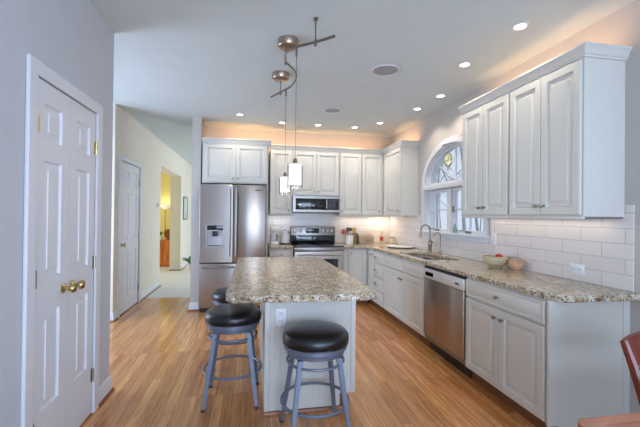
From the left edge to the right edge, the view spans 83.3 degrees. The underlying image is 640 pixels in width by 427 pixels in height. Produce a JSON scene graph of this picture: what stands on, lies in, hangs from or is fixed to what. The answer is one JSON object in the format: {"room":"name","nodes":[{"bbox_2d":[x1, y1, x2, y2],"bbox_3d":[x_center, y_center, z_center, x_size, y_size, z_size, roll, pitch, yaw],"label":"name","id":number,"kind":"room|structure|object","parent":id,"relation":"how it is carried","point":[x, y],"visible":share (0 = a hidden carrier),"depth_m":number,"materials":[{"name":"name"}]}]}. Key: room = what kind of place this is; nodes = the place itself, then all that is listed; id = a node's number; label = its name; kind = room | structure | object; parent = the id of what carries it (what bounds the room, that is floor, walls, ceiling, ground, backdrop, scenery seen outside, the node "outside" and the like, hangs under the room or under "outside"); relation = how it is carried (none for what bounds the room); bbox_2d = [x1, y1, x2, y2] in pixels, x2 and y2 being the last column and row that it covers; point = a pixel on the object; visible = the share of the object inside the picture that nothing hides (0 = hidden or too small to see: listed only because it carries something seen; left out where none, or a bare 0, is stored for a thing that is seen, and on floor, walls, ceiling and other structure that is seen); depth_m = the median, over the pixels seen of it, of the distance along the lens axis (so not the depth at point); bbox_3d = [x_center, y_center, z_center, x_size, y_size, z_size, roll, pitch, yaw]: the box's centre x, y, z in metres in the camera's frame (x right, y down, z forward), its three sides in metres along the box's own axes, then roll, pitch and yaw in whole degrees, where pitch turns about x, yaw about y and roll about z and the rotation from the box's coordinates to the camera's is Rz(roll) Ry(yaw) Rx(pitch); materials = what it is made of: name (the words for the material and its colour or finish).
{"room":"kitchen","nodes":[
{"label":"kitchen","id":0,"kind":"room"},
{"bbox_2d":[0,0,113,426],"bbox_3d":[-2.130,-0.036,-0.231,2.128,2.770,5.730,1,0,-11],"label":"wall","id":1,"kind":"structure","parent":0,"point":[70,37],"depth_m":1.71,"materials":[{"name":"grey paint"}]},
{"bbox_2d":[20,53,102,426],"bbox_3d":[-1.474,0.303,2.130,0.104,2.134,0.855,1,0,-11],"label":"door","id":2,"kind":"structure","parent":1,"relation":"in","point":[63,161],"depth_m":2.04,"materials":[{"name":"white paint"}]},
{"bbox_2d":[99,376,114,406],"bbox_3d":[-2.491,1.302,2.510,1.860,0.120,0.262,1,0,-11],"label":"baseboard","id":3,"kind":"structure","parent":1,"relation":"attached to","point":[105,390],"depth_m":2.67,"materials":[{"name":"white paint"}]},
{"bbox_2d":[110,104,191,312],"bbox_3d":[-3.340,0.001,7.753,0.250,2.770,6.530,1,0,-11],"label":"wall","id":4,"kind":"structure","parent":0,"point":[132,140],"depth_m":6.21,"materials":[{"name":"beige paint"}]},
{"bbox_2d":[116,154,141,317],"bbox_3d":[-2.720,0.299,5.171,0.106,2.154,0.970,1,0,-11],"label":"door","id":5,"kind":"structure","parent":4,"relation":"in","point":[129,201],"depth_m":5.13,"materials":[{"name":"white paint"}]},
{"bbox_2d":[140,280,160,300],"bbox_3d":[-2.932,1.321,6.251,0.032,0.120,1.220,1,0,-11],"label":"baseboard","id":6,"kind":"structure","parent":4,"relation":"attached to","point":[155,286],"depth_m":6.17,"materials":[{"name":"white paint"}]},
{"bbox_2d":[169,261,187,270],"bbox_3d":[-3.735,1.335,9.859,0.282,0.120,2.232,1,0,-11],"label":"baseboard","id":7,"kind":"structure","parent":4,"relation":"attached to","point":[182,266],"depth_m":8.79,"materials":[{"name":"white paint"}]},
{"bbox_2d":[183,196,187,219],"bbox_3d":[-3.497,-0.136,9.347,0.024,0.600,0.520,1,0,-11],"label":"wall picture","id":8,"kind":"object","parent":4,"relation":"attached to","point":[185,199],"visible":1,"depth_m":9.36},
{"bbox_2d":[184,198,186,217],"bbox_3d":[-3.500,-0.136,9.346,0.006,0.520,0.440,1,0,-11],"label":"print","id":9,"kind":"object","parent":8,"relation":"attached to","point":[185,199],"depth_m":9.36},
{"bbox_2d":[160,172,170,238],"bbox_3d":[-5.665,-0.011,9.927,3.520,2.770,0.100,1,0,-11],"label":"wall","id":10,"kind":"structure","parent":0,"point":[165,179],"depth_m":10.12,"materials":[{"name":"yellow paint"}]},
{"bbox_2d":[190,117,390,301],"bbox_3d":[-0.215,0.024,5.805,3.435,2.770,0.730,1,0,-11],"label":"wall","id":11,"kind":"structure","parent":0,"point":[199,129],"depth_m":5.84,"materials":[{"name":"paint"}]},
{"bbox_2d":[187,302,198,311],"bbox_3d":[-1.860,1.328,5.418,0.155,0.120,0.652,1,0,-11],"label":"baseboard","id":12,"kind":"structure","parent":11,"relation":"attached to","point":[193,306],"depth_m":5.11,"materials":[{"name":"white paint"}]},
{"bbox_2d":[269,144,292,215],"bbox_3d":[-0.635,-0.520,5.783,0.345,1.107,0.380,1,0,-11],"label":"upper cabinet","id":13,"kind":"object","parent":11,"relation":"attached to","point":[279,205],"visible":0.95,"depth_m":5.62,"materials":[{"name":"white paint"}]},
{"bbox_2d":[292,145,339,195],"bbox_3d":[-0.087,-0.673,5.887,0.763,0.787,0.380,1,0,-11],"label":"upper cabinet","id":14,"kind":"object","parent":11,"relation":"attached to","point":[320,164],"visible":0.97,"depth_m":5.74,"materials":[{"name":"white paint"}]},
{"bbox_2d":[292,195,339,212],"bbox_3d":[-0.086,-0.149,5.848,0.757,0.258,0.424,1,0,-11],"label":"microwave","id":15,"kind":"object","parent":14,"relation":"attached to","point":[299,203],"visible":1,"depth_m":5.68,"materials":[{"name":"silver metal"}]},
{"bbox_2d":[268,212,389,242],"bbox_3d":[0.180,0.247,6.123,2.115,0.504,0.008,1,0,-11],"label":"backsplash","id":16,"kind":"structure","parent":11,"relation":"attached to","point":[363,225],"depth_m":6.14,"materials":[{"name":"white tile"}]},
{"bbox_2d":[335,147,361,215],"bbox_3d":[0.469,-0.506,5.990,0.368,1.107,0.380,1,0,-11],"label":"upper cabinet","id":17,"kind":"object","parent":11,"relation":"attached to","point":[350,158],"visible":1,"depth_m":5.83,"materials":[{"name":"white paint"}]},
{"bbox_2d":[361,148,383,216],"bbox_3d":[0.974,-0.500,6.085,0.655,1.107,0.380,1,0,-11],"label":"upper cabinet","id":18,"kind":"object","parent":11,"relation":"attached to","point":[372,164],"visible":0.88,"depth_m":5.90,"materials":[{"name":"white paint"}]},
{"bbox_2d":[80,267,535,426],"bbox_3d":[-2.119,1.429,4.429,8.500,0.100,14.900,1,0,-11],"label":"floor","id":19,"kind":"structure","parent":0,"point":[159,350],"depth_m":2.98,"materials":[{"name":"brown wood"}]},
{"bbox_2d":[160,239,169,266],"bbox_3d":[-4.188,1.042,9.520,0.570,0.689,0.485,1,0,-11],"label":"base cabinet","id":20,"kind":"object","parent":19,"relation":"on","point":[164,243],"visible":0.39,"depth_m":9.34,"materials":[{"name":"orange wood"}]},
{"bbox_2d":[164,229,169,239],"bbox_3d":[-4.070,0.559,9.684,0.250,0.280,0.060,1,0,-11],"label":"carved plaque","id":21,"kind":"object","parent":20,"relation":"on","point":[166,232],"visible":0.66,"depth_m":9.65,"materials":[{"name":"brown wood"}]},
{"bbox_2d":[160,204,169,229],"bbox_3d":[-4.298,0.570,9.977,0.290,1.640,0.290,1,0,-11],"label":"floor lamp","id":22,"kind":"object","parent":19,"relation":"on","point":[163,206],"visible":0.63,"depth_m":9.91,"materials":[{"name":"gold metal"}]},
{"bbox_2d":[181,256,190,271],"bbox_3d":[-3.137,1.221,8.739,0.464,0.348,0.431,1,0,-11],"label":"potted plant","id":23,"kind":"object","parent":19,"relation":"on","point":[188,265],"visible":0.44,"depth_m":8.63,"materials":[{"name":"green plant"}]},
{"bbox_2d":[201,303,261,412],"bbox_3d":[-0.659,1.046,2.721,0.438,0.677,0.438,1,0,-9],"label":"bar stool","id":24,"kind":"object","parent":19,"relation":"on","point":[230,318],"visible":1,"depth_m":2.58,"materials":[{"name":"grey metal"}]},
{"bbox_2d":[204,303,260,325],"bbox_3d":[-0.656,0.754,2.723,0.418,0.094,0.418,1,0,-9],"label":"seat cushion","id":25,"kind":"object","parent":24,"relation":"on","point":[230,314],"depth_m":2.59,"materials":[{"name":"black leather"}]},
{"bbox_2d":[198,184,265,311],"bbox_3d":[-1.290,0.494,5.401,0.913,1.799,0.824,1,0,-11],"label":"refrigerator","id":26,"kind":"object","parent":19,"relation":"on","point":[232,218],"visible":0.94,"depth_m":5.04,"materials":[{"name":"silver metal"}]},
{"bbox_2d":[210,287,257,365],"bbox_3d":[-0.812,1.048,3.404,0.438,0.677,0.438,1,0,-16],"label":"bar stool","id":27,"kind":"object","parent":19,"relation":"on","point":[218,295],"visible":0.24,"depth_m":3.24,"materials":[{"name":"grey metal"}]},
{"bbox_2d":[212,287,227,301],"bbox_3d":[-0.808,0.757,3.406,0.418,0.094,0.418,1,0,-16],"label":"seat cushion","id":28,"kind":"object","parent":27,"relation":"on","point":[218,295],"depth_m":3.26,"materials":[{"name":"black leather"}]},
{"bbox_2d":[202,137,271,256],"bbox_3d":[-1.265,0.156,5.515,0.979,2.476,0.670,1,0,-11],"label":"upper cabinet","id":29,"kind":"object","parent":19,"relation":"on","point":[231,161],"visible":0.98,"depth_m":5.22,"materials":[{"name":"white paint"}]},
{"bbox_2d":[268,247,292,256],"bbox_3d":[-0.633,0.967,5.645,0.358,0.871,0.640,1,0,-11],"label":"base cabinet","id":30,"kind":"object","parent":19,"relation":"on","point":[271,252],"visible":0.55,"depth_m":5.37,"materials":[{"name":"white paint"}]},
{"bbox_2d":[268,243,293,248],"bbox_3d":[-0.628,0.509,5.644,0.357,0.040,0.630,1,0,-11],"label":"countertop","id":31,"kind":"structure","parent":30,"relation":"on","point":[280,246],"depth_m":5.35,"materials":[{"name":"stone"}]},
{"bbox_2d":[270,226,278,244],"bbox_3d":[-0.715,0.343,5.669,0.120,0.290,0.210,1,0,-11],"label":"coffee maker","id":32,"kind":"object","parent":31,"relation":"on","point":[274,229],"visible":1,"depth_m":5.63,"materials":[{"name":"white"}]},
{"bbox_2d":[280,230,291,244],"bbox_3d":[-0.542,0.374,5.737,0.180,0.232,0.144,1,0,-11],"label":"kettle","id":33,"kind":"object","parent":31,"relation":"on","point":[284,240],"visible":0.98,"depth_m":5.68,"materials":[{"name":"white ceramic"}]},
{"bbox_2d":[260,301,355,415],"bbox_3d":[-0.189,0.956,3.229,0.658,0.871,1.434,1,0,-11],"label":"kitchen island","id":34,"kind":"object","parent":19,"relation":"on","point":[273,354],"visible":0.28,"depth_m":2.54,"materials":[{"name":"white paint"}]},
{"bbox_2d":[275,309,285,325],"bbox_3d":[-0.271,0.722,2.501,0.075,0.118,0.009,1,0,-11],"label":"wall outlet","id":35,"kind":"object","parent":34,"relation":"attached to","point":[280,313],"visible":1,"depth_m":2.50,"materials":[{"name":"white plastic"}]},
{"bbox_2d":[226,257,374,303],"bbox_3d":[-0.264,0.497,3.026,0.907,0.040,1.950,1,0,-11],"label":"island countertop","id":36,"kind":"structure","parent":34,"relation":"on","point":[253,279],"depth_m":2.46,"materials":[{"name":"stone"}]},
{"bbox_2d":[279,320,350,426],"bbox_3d":[-0.030,1.050,2.264,0.438,0.677,0.438,1,0,-13],"label":"bar stool","id":37,"kind":"object","parent":19,"relation":"on","point":[313,340],"visible":1,"depth_m":2.13,"materials":[{"name":"grey metal"}]},
{"bbox_2d":[282,320,348,351],"bbox_3d":[-0.027,0.758,2.266,0.418,0.094,0.418,1,0,-13],"label":"seat cushion","id":38,"kind":"object","parent":37,"relation":"on","point":[313,335],"depth_m":2.14,"materials":[{"name":"black leather"}]},
{"bbox_2d":[290,226,343,271],"bbox_3d":[-0.066,0.802,5.693,0.758,1.175,0.738,1,0,-11],"label":"range","id":39,"kind":"object","parent":19,"relation":"on","point":[307,241],"visible":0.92,"depth_m":5.72,"materials":[{"name":"silver metal"}]},
{"bbox_2d":[290,243,343,246],"bbox_3d":[-0.064,0.500,5.699,0.758,0.018,0.610,1,0,-11],"label":"cooktop","id":40,"kind":"object","parent":39,"relation":"in","point":[293,244],"depth_m":5.56,"materials":[{"name":"black glass"}]},
{"bbox_2d":[344,249,367,303],"bbox_3d":[0.505,0.981,5.858,0.418,0.871,0.640,1,0,-11],"label":"base cabinet","id":41,"kind":"object","parent":19,"relation":"on","point":[355,260],"visible":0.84,"depth_m":5.58,"materials":[{"name":"white paint"}]},
{"bbox_2d":[367,249,377,306],"bbox_3d":[0.990,0.986,5.844,0.625,0.871,0.845,1,0,-11],"label":"base cabinet","id":42,"kind":"object","parent":19,"relation":"on","point":[370,251],"visible":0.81,"depth_m":5.49,"materials":[{"name":"white paint"}]},
{"bbox_2d":[336,243,639,302],"bbox_3d":[1.117,0.519,4.170,0.986,0.040,4.170,1,0,-11],"label":"countertop","id":43,"kind":"structure","parent":42,"relation":"on","point":[553,288],"depth_m":2.70,"materials":[{"name":"stone"}]},
{"bbox_2d":[345,235,353,243],"bbox_3d":[0.480,0.429,5.908,0.140,0.148,0.140,1,0,-11],"label":"utensil crock","id":44,"kind":"object","parent":43,"relation":"on","point":[348,238],"visible":0.9,"depth_m":5.85,"materials":[{"name":"white ceramic"}]},
{"bbox_2d":[352,232,356,243],"bbox_3d":[0.579,0.412,6.074,0.065,0.186,0.130,1,0,-11],"label":"knife block","id":45,"kind":"object","parent":43,"relation":"on","point":[354,233],"visible":0.78,"depth_m":6.01,"materials":[{"name":"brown wood"}]},
{"bbox_2d":[357,234,373,243],"bbox_3d":[0.760,0.424,6.045,0.250,0.165,0.194,1,0,-11],"label":"bread box","id":46,"kind":"object","parent":43,"relation":"on","point":[361,238],"visible":0.9,"depth_m":5.98,"materials":[{"name":"beige wood"}]},
{"bbox_2d":[380,231,383,243],"bbox_3d":[1.046,0.402,6.095,0.062,0.217,0.062,1,0,-11],"label":"bottle","id":47,"kind":"object","parent":43,"relation":"on","point":[381,235],"visible":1,"depth_m":6.08,"materials":[{"name":"red glass"}]},
{"bbox_2d":[389,237,394,243],"bbox_3d":[1.206,0.452,6.023,0.092,0.119,0.092,1,0,-11],"label":"candle jar","id":48,"kind":"object","parent":43,"relation":"on","point":[391,239],"visible":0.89,"depth_m":5.99,"materials":[{"name":"beige glass"}]},
{"bbox_2d":[386,244,413,248],"bbox_3d":[1.192,0.496,5.390,0.380,0.022,0.540,1,0,-11],"label":"platter","id":49,"kind":"object","parent":43,"relation":"on","point":[390,245],"visible":1,"depth_m":5.46,"materials":[{"name":"white ceramic"}]},
{"bbox_2d":[419,224,432,251],"bbox_3d":[1.383,0.322,4.693,0.182,0.366,0.117,1,0,19],"label":"faucet","id":50,"kind":"object","parent":43,"relation":"on","point":[430,242],"visible":1,"depth_m":4.68,"materials":[{"name":"silver metal"}]},
{"bbox_2d":[410,255,446,260],"bbox_3d":[1.269,0.640,4.264,0.390,0.190,0.890,1,0,-11],"label":"sink","id":51,"kind":"object","parent":43,"relation":"in","point":[418,256],"visible":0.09,"depth_m":4.61,"materials":[{"name":"silver metal"}]},
{"bbox_2d":[434,232,441,253],"bbox_3d":[1.458,0.365,4.445,0.101,0.278,0.062,1,0,16],"label":"water tap","id":52,"kind":"object","parent":43,"relation":"on","point":[440,251],"visible":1,"depth_m":4.44,"materials":[{"name":"silver metal"}]},
{"bbox_2d":[482,254,509,267],"bbox_3d":[1.625,0.445,3.324,0.228,0.108,0.228,1,0,-11],"label":"fruit bowl","id":53,"kind":"object","parent":43,"relation":"on","point":[490,260],"visible":0.98,"depth_m":3.25,"materials":[{"name":"beige ceramic"}]},
{"bbox_2d":[508,259,523,270],"bbox_3d":[1.724,0.454,3.165,0.126,0.090,0.126,1,0,-11],"label":"bowl","id":54,"kind":"object","parent":43,"relation":"on","point":[514,264],"visible":1,"depth_m":3.13,"materials":[{"name":"ceramic"}]},
{"bbox_2d":[373,250,387,315],"bbox_3d":[1.109,0.983,5.211,0.625,0.871,0.440,1,0,-11],"label":"base cabinet","id":55,"kind":"object","parent":19,"relation":"on","point":[378,265],"visible":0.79,"depth_m":5.14,"materials":[{"name":"white paint"}]},
{"bbox_2d":[384,253,444,346],"bbox_3d":[1.259,0.980,4.409,0.625,0.871,1.188,1,0,-11],"label":"base cabinet","id":56,"kind":"object","parent":19,"relation":"on","point":[403,278],"visible":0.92,"depth_m":4.25,"materials":[{"name":"white paint"}]},
{"bbox_2d":[424,265,471,378],"bbox_3d":[1.442,0.978,3.464,0.606,0.867,0.725,1,0,-11],"label":"dishwasher","id":57,"kind":"object","parent":19,"relation":"on","point":[445,296],"visible":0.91,"depth_m":3.33,"materials":[{"name":"silver metal"}]},
{"bbox_2d":[465,277,629,426],"bbox_3d":[1.586,0.972,2.668,0.625,0.871,0.882,1,0,-11],"label":"base cabinet","id":58,"kind":"object","parent":19,"relation":"on","point":[554,363],"visible":0.99,"depth_m":2.28,"materials":[{"name":"white paint"}]},
{"bbox_2d":[577,412,639,426],"bbox_3d":[1.478,1.018,0.378,1.100,0.749,1.707,1,0,-11],"label":"dining table","id":59,"kind":"object","parent":19,"relation":"on","point":[630,419],"visible":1,"depth_m":1.11,"materials":[{"name":"brown wood"}]},
{"bbox_2d":[620,331,639,404],"bbox_3d":[1.568,0.963,1.372,0.504,0.875,0.547,1,0,-11],"label":"dining chair","id":60,"kind":"object","parent":19,"relation":"on","point":[630,344],"visible":1,"depth_m":1.51,"materials":[{"name":"brown wood"}]},
{"bbox_2d":[89,0,633,164],"bbox_3d":[-2.087,-1.441,4.448,8.500,0.100,14.900,1,0,-11],"label":"ceiling","id":61,"kind":"structure","parent":0,"point":[176,62],"depth_m":3.12,"materials":[{"name":"paint"}]},
{"bbox_2d":[271,17,334,194],"bbox_3d":[-0.267,-0.779,3.065,0.297,1.199,1.417,1,0,-20],"label":"track light","id":62,"kind":"object","parent":61,"relation":"hanging from","point":[286,43],"depth_m":2.80,"materials":[{"name":"white glass"}]},
{"bbox_2d":[323,107,341,112],"bbox_3d":[0.165,-1.359,4.747,0.240,0.009,0.240,1,0,-11],"label":"ceiling speaker","id":63,"kind":"object","parent":61,"relation":"attached to","point":[327,110],"visible":1,"depth_m":4.74,"materials":[{"name":"white paint"}]},
{"bbox_2d":[325,108,339,112],"bbox_3d":[0.165,-1.360,4.747,0.202,0.006,0.202,1,0,-11],"label":"grille","id":64,"kind":"object","parent":63,"relation":"attached to","point":[328,110],"depth_m":4.74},
{"bbox_2d":[371,64,399,75],"bbox_3d":[0.624,-1.362,3.427,0.270,0.009,0.270,1,0,-11],"label":"ceiling speaker","id":65,"kind":"object","parent":61,"relation":"attached to","point":[385,69],"visible":1,"depth_m":3.42,"materials":[{"name":"white paint"}]},
{"bbox_2d":[373,66,397,74],"bbox_3d":[0.624,-1.363,3.427,0.232,0.006,0.232,1,0,-11],"label":"grille","id":66,"kind":"object","parent":65,"relation":"attached to","point":[377,70],"depth_m":3.42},
{"bbox_2d":[435,94,446,97],"bbox_3d":[1.386,-1.350,4.139,0.132,0.007,0.132,1,0,-11],"label":"recessed light","id":67,"kind":"object","parent":61,"relation":"in","point":[438,95],"visible":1,"depth_m":4.13,"materials":[{"name":"white"}]},
{"bbox_2d":[457,62,472,67],"bbox_3d":[1.322,-1.356,3.285,0.132,0.007,0.132,1,0,-11],"label":"recessed light","id":68,"kind":"object","parent":61,"relation":"in","point":[463,64],"visible":1,"depth_m":3.28,"materials":[{"name":"white"}]},
{"bbox_2d":[510,22,530,31],"bbox_3d":[1.460,-1.359,2.618,0.132,0.007,0.132,1,0,-11],"label":"recessed light","id":69,"kind":"object","parent":61,"relation":"in","point":[520,26],"visible":1,"depth_m":2.62,"materials":[{"name":"white paint"}]},
{"bbox_2d":[391,0,639,412],"bbox_3d":[2.110,0.026,2.069,0.160,2.770,8.690,1,0,-11],"label":"wall","id":70,"kind":"structure","parent":0,"point":[622,26],"depth_m":2.38,"materials":[{"name":"paint"}]},
{"bbox_2d":[382,140,419,216],"bbox_3d":[1.224,-0.500,5.580,0.300,1.107,0.799,1,0,-11],"label":"upper cabinet","id":71,"kind":"object","parent":70,"relation":"attached to","point":[400,194],"visible":1,"depth_m":5.25,"materials":[{"name":"white paint"}]},
{"bbox_2d":[417,135,489,243],"bbox_3d":[1.644,-0.312,4.410,0.218,1.245,1.530,1,0,-11],"label":"window","id":72,"kind":"structure","parent":70,"relation":"in","point":[429,187],"depth_m":4.58,"materials":[{"name":"white paint"}]},
{"bbox_2d":[444,153,451,166],"bbox_3d":[1.612,-0.715,4.527,0.013,0.258,0.176,1,0,-11],"label":"suncatcher","id":73,"kind":"object","parent":72,"relation":"hanging from","point":[448,157],"visible":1,"depth_m":4.51,"materials":[{"name":"yellow glass"}]},
{"bbox_2d":[453,224,456,232],"bbox_3d":[1.614,0.175,4.300,0.052,0.111,0.051,1,0,-11],"label":"glass bottle","id":74,"kind":"object","parent":72,"relation":"on","point":[454,227],"visible":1,"depth_m":4.28,"materials":[{"name":"green glass"}]},
{"bbox_2d":[458,83,510,217],"bbox_3d":[1.617,-0.510,3.305,0.365,1.107,0.708,1,0,-11],"label":"upper cabinet","id":75,"kind":"object","parent":70,"relation":"attached to","point":[486,118],"visible":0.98,"depth_m":3.20,"materials":[{"name":"white paint"}]},
{"bbox_2d":[491,233,496,244],"bbox_3d":[1.730,0.251,3.579,0.008,0.118,0.075,1,0,-11],"label":"light switch","id":76,"kind":"object","parent":70,"relation":"attached to","point":[493,235],"visible":1,"depth_m":3.57,"materials":[{"name":"white plastic"}]},
{"bbox_2d":[389,205,634,291],"bbox_3d":[1.605,0.229,4.296,0.008,0.549,4.115,1,0,-11],"label":"backsplash","id":77,"kind":"structure","parent":70,"relation":"attached to","point":[605,247],"depth_m":2.82,"materials":[{"name":"white tile"}]},
{"bbox_2d":[506,41,631,218],"bbox_3d":[1.747,-0.513,2.609,0.365,1.107,0.704,1,0,-11],"label":"upper cabinet","id":78,"kind":"object","parent":70,"relation":"attached to","point":[567,112],"visible":1,"depth_m":2.36,"materials":[{"name":"white paint"}]},
{"bbox_2d":[570,263,584,275],"bbox_3d":[1.900,0.412,2.659,0.009,0.075,0.118,1,0,-11],"label":"wall outlet","id":79,"kind":"object","parent":70,"relation":"attached to","point":[578,269],"visible":1,"depth_m":2.65,"materials":[{"name":"white plastic"}]},
{"bbox_3d":[-3.470,-0.021,4.457,1.220,2.770,0.100,1,0,-11],"label":"wall","id":80,"kind":"structure","parent":0,"visible":0},
{"bbox_2d":[110,310,118,322],"bbox_3d":[-3.297,1.306,4.483,1.402,0.120,0.162,1,0,-11],"label":"baseboard","id":81,"kind":"structure","parent":80,"relation":"attached to","point":[113,315],"depth_m":4.56,"materials":[{"name":"white paint"}]},
{"label":"outside","id":82,"kind":"structure","parent":0,"visible":0},
{"bbox_3d":[19.562,2.765,11.285,37.325,0.200,65.000,1,0,-11],"label":"ground","id":83,"kind":"structure","parent":82,"visible":0},
{"bbox_2d":[436,147,462,227],"bbox_3d":[4.175,-3.209,12.997,3.398,11.428,3.048,1,0,12],"label":"bare tree","id":84,"kind":"object","parent":83,"relation":"on","point":[438,181],"visible":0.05,"depth_m":13.17,"materials":[{"name":"grey plant"}]},
{"bbox_2d":[440,161,458,206],"bbox_3d":[5.938,-1.677,17.152,3.133,8.468,2.818,0,0,37],"label":"bare tree","id":85,"kind":"object","parent":83,"relation":"on","point":[443,161],"visible":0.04,"depth_m":17.19,"materials":[{"name":"grey plant"}]},
{"bbox_2d":[438,151,460,227],"bbox_3d":[8.091,-3.418,24.276,3.011,12.081,3.409,1,0,10],"label":"bare tree","id":86,"kind":"object","parent":83,"relation":"on","point":[458,151],"visible":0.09,"depth_m":24.30,"materials":[{"name":"grey plant"}]},
{"bbox_2d":[441,146,465,229],"bbox_3d":[3.814,-2.122,10.166,3.069,9.218,3.608,1,0,-11],"label":"bare tree","id":87,"kind":"object","parent":83,"relation":"on","point":[461,148],"visible":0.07,"depth_m":10.09,"materials":[{"name":"grey plant"}]},
{"bbox_2d":[475,218,478,230],"bbox_3d":[6.163,-3.025,14.490,3.123,11.126,3.052,0,0,32],"label":"bare tree","id":88,"kind":"object","parent":83,"relation":"on","point":[476,219],"visible":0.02,"depth_m":14.38,"materials":[{"name":"grey plant"}]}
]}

